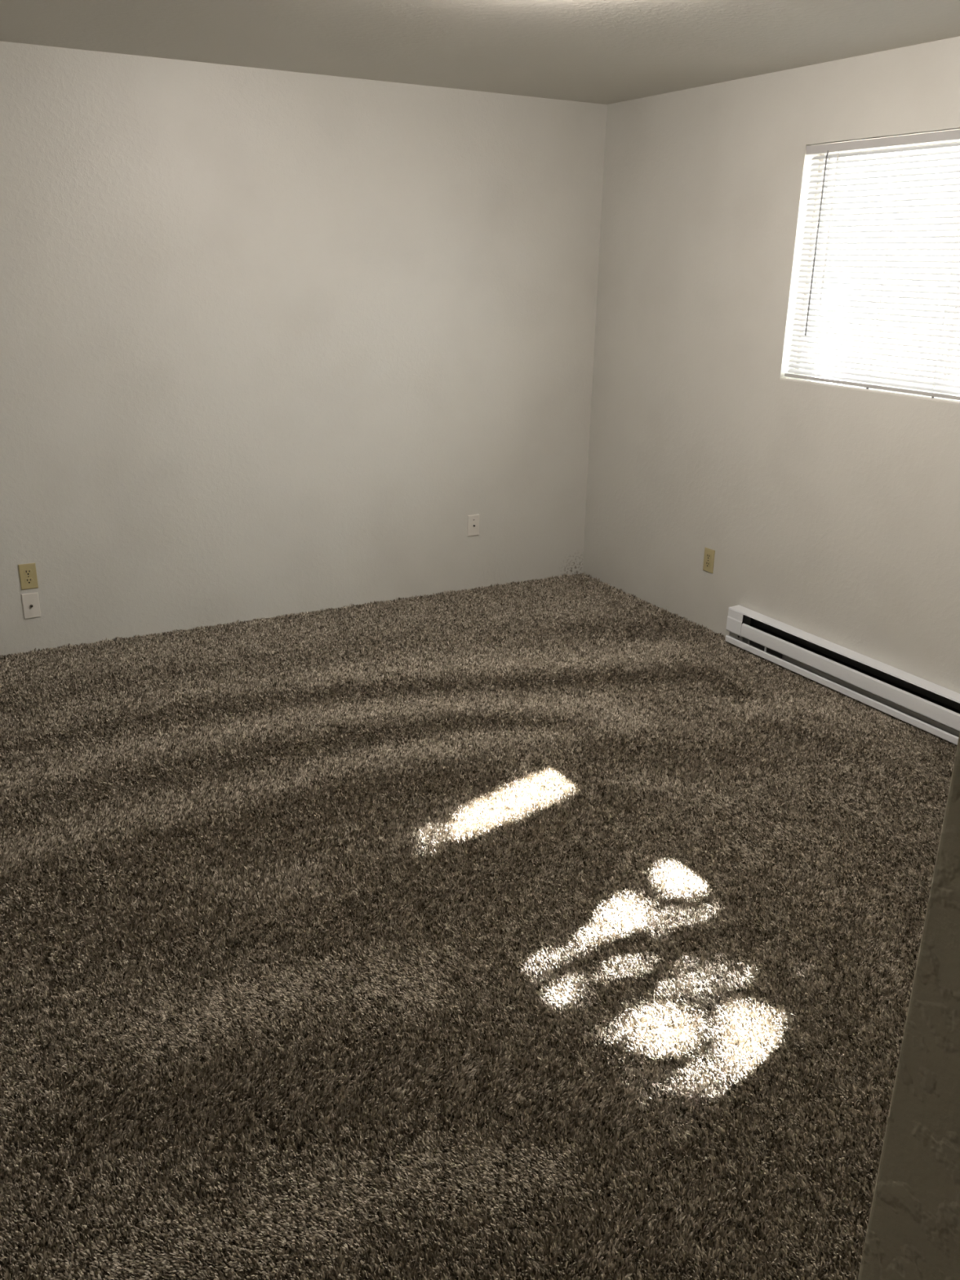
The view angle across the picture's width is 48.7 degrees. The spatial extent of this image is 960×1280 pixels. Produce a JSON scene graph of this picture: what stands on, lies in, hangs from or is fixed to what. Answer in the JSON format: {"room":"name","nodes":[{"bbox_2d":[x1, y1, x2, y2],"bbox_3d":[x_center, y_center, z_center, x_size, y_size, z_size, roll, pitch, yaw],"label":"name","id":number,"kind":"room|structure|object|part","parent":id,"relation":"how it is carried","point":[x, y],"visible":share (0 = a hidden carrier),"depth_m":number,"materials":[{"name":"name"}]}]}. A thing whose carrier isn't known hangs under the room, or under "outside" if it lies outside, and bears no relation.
{"room":"empty bedroom","nodes":[
{"label":"empty bedroom","id":0,"kind":"room"},
{"bbox_2d":[0,40,607,656],"bbox_3d":[-1.207,-1.247,4.831,4.390,2.450,0.100,-10,22,-27],"label":"wall","id":1,"kind":"structure","parent":0,"point":[271,341],"depth_m":4.90,"materials":[{"name":"paint"}]},
{"bbox_2d":[17,562,38,590],"bbox_3d":[-1.985,-0.279,4.663,0.070,0.114,0.009,-10,22,-27],"label":"electrical outlet","id":2,"kind":"object","parent":1,"relation":"attached to","point":[28,572],"visible":1,"depth_m":4.66,"materials":[{"name":"beige plastic"}]},
{"bbox_2d":[23,568,31,575],"bbox_3d":[-1.983,-0.297,4.654,0.034,0.026,0.002,-10,22,-27],"label":"receptacle","id":3,"kind":"object","parent":2,"relation":"attached to","point":[26,571],"depth_m":4.65,"materials":[{"name":"beige plastic"}]},
{"bbox_2d":[24,577,33,583],"bbox_3d":[-1.984,-0.260,4.667,0.034,0.026,0.002,-10,22,-27],"label":"receptacle","id":4,"kind":"object","parent":2,"relation":"attached to","point":[27,580],"depth_m":4.67,"materials":[{"name":"beige plastic"}]},
{"bbox_2d":[21,591,41,618],"bbox_3d":[-1.988,-0.151,4.703,0.070,0.114,0.017,-10,22,-27],"label":"cable wall plate","id":5,"kind":"object","parent":1,"relation":"attached to","point":[30,602],"visible":1,"depth_m":4.70,"materials":[{"name":"white plastic"}]},
{"bbox_2d":[466,514,479,536],"bbox_3d":[-0.033,-0.613,5.684,0.070,0.114,0.017,-10,22,-27],"label":"cable wall plate","id":6,"kind":"object","parent":1,"relation":"attached to","point":[473,529],"visible":1,"depth_m":5.68,"materials":[{"name":"white plastic"}]},
{"bbox_2d":[0,575,955,1279],"bbox_3d":[0.340,0.958,2.596,4.390,0.150,6.600,-10,22,-27],"label":"floor","id":7,"kind":"structure","parent":0,"point":[710,762],"depth_m":2.44,"materials":[{"name":"brown carpet"}]},
{"bbox_2d":[0,572,956,1279],"bbox_3d":[-0.156,0.579,3.373,4.148,0.026,4.411,-10,22,-27],"label":"carpet","id":8,"kind":"object","parent":7,"relation":"on","point":[936,749],"visible":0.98,"depth_m":2.81,"materials":[{"name":"brown carpet"}]},
{"bbox_2d":[0,0,959,104],"bbox_3d":[0.387,-1.477,1.730,4.390,0.120,6.600,-10,22,-27],"label":"ceiling","id":9,"kind":"structure","parent":0,"point":[596,51],"depth_m":3.76,"materials":[{"name":"white paint"}]},
{"bbox_2d":[582,35,959,693],"bbox_3d":[1.788,-0.850,3.879,0.140,2.450,4.600,-10,22,-27],"label":"wall","id":10,"kind":"structure","parent":0,"point":[830,513],"depth_m":4.69,"materials":[{"name":"paint"}]},
{"bbox_2d":[702,546,715,573],"bbox_3d":[1.110,-0.387,5.153,0.009,0.114,0.070,-10,22,-27],"label":"electrical outlet","id":11,"kind":"object","parent":10,"relation":"attached to","point":[708,557],"visible":1,"depth_m":5.15,"materials":[{"name":"beige plastic"}]},
{"bbox_2d":[705,561,710,567],"bbox_3d":[1.107,-0.368,5.159,0.002,0.026,0.034,-10,22,-27],"label":"receptacle","id":12,"kind":"object","parent":11,"relation":"attached to","point":[707,563],"depth_m":5.16,"materials":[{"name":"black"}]},
{"bbox_2d":[706,553,711,559],"bbox_3d":[1.108,-0.405,5.145,0.002,0.026,0.034,-10,22,-27],"label":"receptacle","id":13,"kind":"object","parent":11,"relation":"attached to","point":[708,555],"depth_m":5.14,"materials":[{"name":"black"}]},
{"bbox_2d":[724,604,959,745],"bbox_3d":[1.636,0.197,4.279,0.065,0.175,1.830,-10,22,-27],"label":"baseboard heater","id":14,"kind":"object","parent":10,"relation":"attached to","point":[931,708],"visible":1,"depth_m":4.41,"materials":[{"name":"grey metal"}]},
{"bbox_3d":[1.638,0.119,4.252,0.062,0.011,1.830,-10,22,-27],"label":"panel","id":15,"kind":"part","parent":14,"relation":"part of","materials":[{"name":"white metal"}]},
{"bbox_2d":[780,140,959,404],"bbox_3d":[1.732,-1.338,3.828,0.133,0.922,1.526,-10,22,-27],"label":"window","id":16,"kind":"structure","parent":10,"relation":"in","point":[792,379],"depth_m":4.30,"materials":[{"name":"white plastic"}]},
{"bbox_3d":[1.701,-0.904,3.970,0.082,0.008,1.524,-10,22,-27],"label":"sill","id":17,"kind":"part","parent":16,"relation":"part of","materials":[{"name":"white paint"}]},
{"bbox_2d":[784,128,959,399],"bbox_3d":[1.684,-1.332,3.803,0.042,0.908,1.518,-10,22,-27],"label":"window blind","id":18,"kind":"object","parent":16,"relation":"attached to","point":[953,135],"visible":1,"depth_m":4.06,"materials":[{"name":"white plastic"}]},
{"bbox_3d":[1.403,-1.500,4.295,0.025,0.858,0.005,-10,22,-27],"label":"ladder cord","id":19,"kind":"part","parent":18,"relation":"part of","materials":[{"name":"white fabric"}]},
{"bbox_3d":[1.393,-1.641,4.232,0.004,0.568,0.006,-10,22,-27],"label":"lift cord","id":20,"kind":"part","parent":18,"relation":"part of","materials":[{"name":"white fabric"}]},
{"bbox_3d":[1.681,-0.916,3.953,0.025,0.014,1.500,-10,22,-27],"label":"rail","id":21,"kind":"part","parent":18,"relation":"part of","materials":[{"name":"white plastic"}]},
{"bbox_3d":[1.549,-1.409,4.047,0.025,0.858,0.005,-10,22,-27],"label":"ladder cord","id":22,"kind":"part","parent":18,"relation":"part of","materials":[{"name":"white fabric"}]},
{"bbox_3d":[1.694,-1.319,3.800,0.025,0.858,0.005,-10,22,-27],"label":"ladder cord","id":23,"kind":"part","parent":18,"relation":"part of","materials":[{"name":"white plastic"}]},
{"bbox_3d":[1.939,-1.234,3.545,0.018,0.862,0.769,-10,22,-27],"label":"sash","id":24,"kind":"part","parent":16,"relation":"part of","materials":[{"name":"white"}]},
{"bbox_2d":[750,617,959,711],"bbox_3d":[1.641,0.173,4.273,0.046,0.098,1.630,-10,22,-27],"label":"vent","id":25,"kind":"object","parent":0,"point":[908,691],"depth_m":4.40,"materials":[{"name":"black"}]},
{"bbox_2d":[857,732,959,1279],"bbox_3d":[2.029,0.302,0.655,2.749,2.450,1.974,-10,22,-27],"label":"wall","id":26,"kind":"structure","parent":0,"point":[913,1233],"depth_m":0.86,"materials":[{"name":"beige paint"}]},
{"label":"outside","id":27,"kind":"structure","parent":0,"visible":0},
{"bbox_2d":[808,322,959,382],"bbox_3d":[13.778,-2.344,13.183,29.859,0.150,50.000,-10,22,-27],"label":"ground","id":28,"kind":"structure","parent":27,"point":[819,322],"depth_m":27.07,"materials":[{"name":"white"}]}
]}

